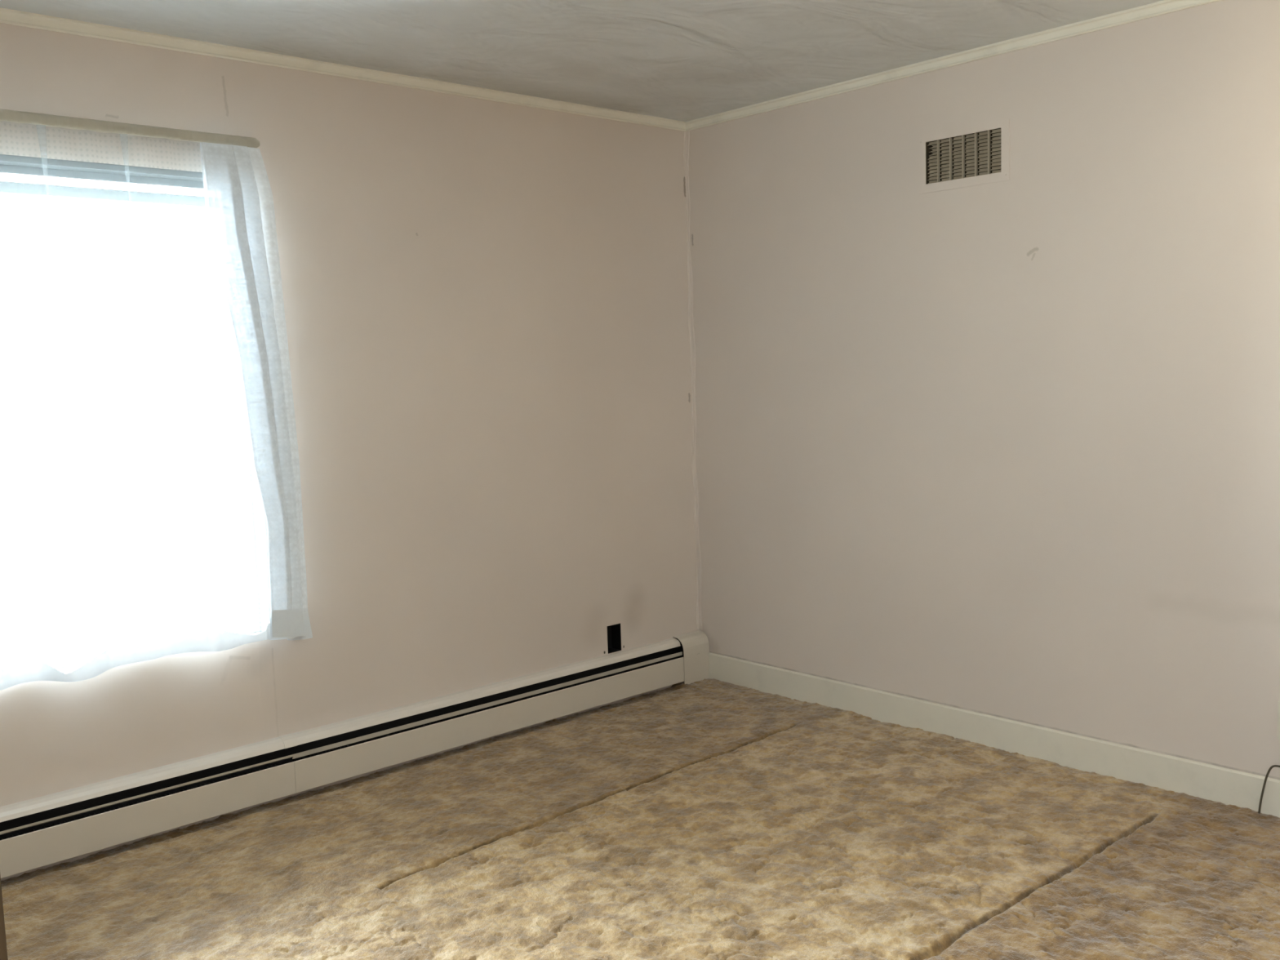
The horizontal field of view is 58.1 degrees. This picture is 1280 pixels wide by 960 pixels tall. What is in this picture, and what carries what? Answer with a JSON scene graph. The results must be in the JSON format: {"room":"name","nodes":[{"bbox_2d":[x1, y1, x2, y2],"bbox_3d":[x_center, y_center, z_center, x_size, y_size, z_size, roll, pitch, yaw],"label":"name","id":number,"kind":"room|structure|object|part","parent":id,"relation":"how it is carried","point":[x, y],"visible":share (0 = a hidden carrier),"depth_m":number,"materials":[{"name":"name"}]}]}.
{"room":"empty bedroom","nodes":[
{"label":"empty bedroom","id":0,"kind":"room"},
{"bbox_2d":[0,22,697,880],"bbox_3d":[-1.384,-0.145,3.739,4.260,2.540,0.140,-7,8,-42],"label":"wall","id":1,"kind":"structure","parent":0,"point":[486,302],"depth_m":4.18,"materials":[{"name":"paint"}]},
{"bbox_2d":[0,154,269,673],"bbox_3d":[-1.651,-0.191,3.495,0.988,1.496,0.135,-7,8,-42],"label":"window","id":2,"kind":"structure","parent":1,"relation":"in","point":[252,518],"depth_m":3.59,"materials":[{"name":"glass"}]},
{"bbox_3d":[-1.675,-0.926,3.423,0.944,0.018,0.135,-7,8,-42],"label":"head rail","id":3,"kind":"part","parent":2,"relation":"part of","materials":[{"name":"metal"}]},
{"bbox_3d":[-1.679,-0.906,3.430,0.888,0.022,0.027,-7,8,-42],"label":"rail","id":4,"kind":"part","parent":2,"relation":"part of","materials":[{"name":"metal"}]},
{"bbox_3d":[-1.696,-0.861,3.455,0.944,0.033,0.022,-7,8,-42],"label":"storm rail","id":5,"kind":"part","parent":2,"relation":"part of","materials":[{"name":"metal"}]},
{"bbox_3d":[-1.655,-0.184,3.501,0.944,1.475,0.027,-7,8,-42],"label":"sash","id":6,"kind":"part","parent":2,"relation":"part of","materials":[{"name":"paint"}]},
{"bbox_3d":[-1.651,-0.191,3.495,0.988,1.496,0.135,-7,8,-42],"label":"frame","id":7,"kind":"part","parent":2,"relation":"part of","materials":[{"name":"paint"}]},
{"bbox_2d":[0,7,685,131],"bbox_3d":[-1.317,-1.343,3.610,4.120,0.036,0.019,-7,8,-42],"label":"trim","id":8,"kind":"structure","parent":1,"relation":"attached to","point":[9,16],"depth_m":3.80,"materials":[{"name":"paint"}]},
{"bbox_2d":[0,630,709,878],"bbox_3d":[-1.192,0.966,3.850,4.014,0.219,0.067,-7,8,-42],"label":"baseboard heater","id":9,"kind":"object","parent":1,"relation":"attached to","point":[36,833],"visible":1,"depth_m":3.91,"materials":[{"name":"metal"}]},
{"bbox_2d":[0,737,284,822],"bbox_3d":[-1.889,0.961,3.228,1.914,0.030,0.046,-7,8,-42],"label":"hood","id":10,"kind":"object","parent":9,"relation":"attached to","point":[30,807],"depth_m":3.54,"materials":[{"name":"metal"}]},
{"bbox_3d":[-1.864,1.079,3.216,1.914,0.110,0.017,-7,8,-42],"label":"panel","id":11,"kind":"part","parent":9,"relation":"part of","materials":[{"name":"metal"}]},
{"bbox_2d":[292,637,680,745],"bbox_3d":[-0.509,0.795,4.477,1.820,0.030,0.046,-7,8,-42],"label":"hood","id":12,"kind":"object","parent":9,"relation":"attached to","point":[366,722],"depth_m":4.37,"materials":[{"name":"metal"}]},
{"bbox_3d":[-0.484,0.912,4.466,1.822,0.110,0.017,-7,8,-42],"label":"panel","id":13,"kind":"part","parent":9,"relation":"part of","materials":[{"name":"metal"}]},
{"bbox_2d":[607,623,621,653],"bbox_3d":[-0.130,0.667,4.889,0.079,0.120,0.061,-7,8,-42],"label":"outlet box","id":14,"kind":"object","parent":1,"relation":"attached to","point":[614,635],"visible":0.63,"depth_m":4.92,"materials":[{"name":"black plastic"}]},
{"bbox_3d":[-1.622,-1.023,3.330,1.058,0.018,0.052,-7,8,-42],"label":"curtain rod","id":15,"kind":"object","parent":1,"relation":"attached to","visible":0},
{"bbox_2d":[0,108,312,690],"bbox_3d":[-1.549,-0.232,3.411,1.141,1.630,0.062,-7,7,-41],"label":"sheer curtain","id":16,"kind":"object","parent":15,"relation":"hanging from","point":[239,199],"visible":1,"depth_m":3.66,"materials":[{"name":"white fabric"}]},
{"bbox_2d":[0,0,1163,121],"bbox_3d":[0.123,-1.313,2.025,4.400,0.120,4.580,-7,8,-42],"label":"ceiling","id":17,"kind":"structure","parent":0,"point":[683,60],"depth_m":3.63,"materials":[{"name":"paint"}]},
{"bbox_2d":[0,678,1279,959],"bbox_3d":[0.203,1.182,2.268,4.120,0.037,4.300,-7,8,-42],"label":"floor","id":18,"kind":"structure","parent":0,"point":[708,819],"depth_m":3.26,"materials":[{"name":"carpet"}]},
{"bbox_2d":[688,0,1279,779],"bbox_3d":[1.736,-0.230,3.573,0.140,2.540,4.580,-7,8,-42],"label":"wall","id":19,"kind":"structure","parent":0,"point":[1010,449],"depth_m":3.94,"materials":[{"name":"paint"}]},
{"bbox_2d":[683,130,702,631],"bbox_3d":[0.234,-0.412,5.089,0.021,2.204,0.026,-7,8,-42],"label":"trim","id":20,"kind":"structure","parent":19,"relation":"attached to","point":[686,134],"depth_m":5.09,"materials":[{"name":"paint"}]},
{"bbox_2d":[685,0,1221,131],"bbox_3d":[1.639,-1.418,3.403,0.019,0.036,4.300,-7,8,-42],"label":"trim","id":21,"kind":"structure","parent":19,"relation":"attached to","point":[1165,6],"depth_m":3.97,"materials":[{"name":"paint"}]},
{"bbox_2d":[917,118,1009,194],"bbox_3d":[1.172,-1.129,4.066,0.136,0.202,0.364,-7,8,-42],"label":"air vent","id":22,"kind":"object","parent":19,"relation":"in","point":[981,157],"visible":0.98,"depth_m":4.04,"materials":[{"name":"metal"}]},
{"bbox_2d":[708,652,1279,817],"bbox_3d":[1.718,0.950,3.637,0.012,0.142,4.300,-7,8,-42],"label":"baseboard","id":23,"kind":"structure","parent":19,"relation":"attached to","point":[1227,786],"depth_m":4.04,"materials":[{"name":"paint"}]},
{"bbox_2d":[1257,764,1279,813],"bbox_3d":[1.887,0.869,3.407,0.044,0.290,0.113,-7,8,-42],"label":"power cord","id":24,"kind":"object","parent":19,"relation":"attached to","point":[1273,766],"visible":1,"depth_m":3.44,"materials":[{"name":"plastic"}]},
{"bbox_2d":[1276,701,1279,739],"bbox_3d":[1.916,0.713,3.392,0.005,0.116,0.076,-7,8,-42],"label":"outlet plate","id":25,"kind":"object","parent":19,"relation":"attached to","point":[1278,702],"visible":1,"depth_m":3.42,"materials":[{"name":"plastic"}]},
{"bbox_3d":[-1.409,0.150,0.725,0.140,2.540,4.300,-7,8,-42],"label":"wall","id":26,"kind":"structure","parent":0,"visible":0},
{"bbox_2d":[0,875,8,959],"bbox_3d":[-1.034,0.304,1.034,0.796,2.012,0.035,-7,8,-42],"label":"door","id":27,"kind":"structure","parent":26,"relation":"in","point":[3,950],"depth_m":1.31,"materials":[{"name":"brown wood"}]}
]}

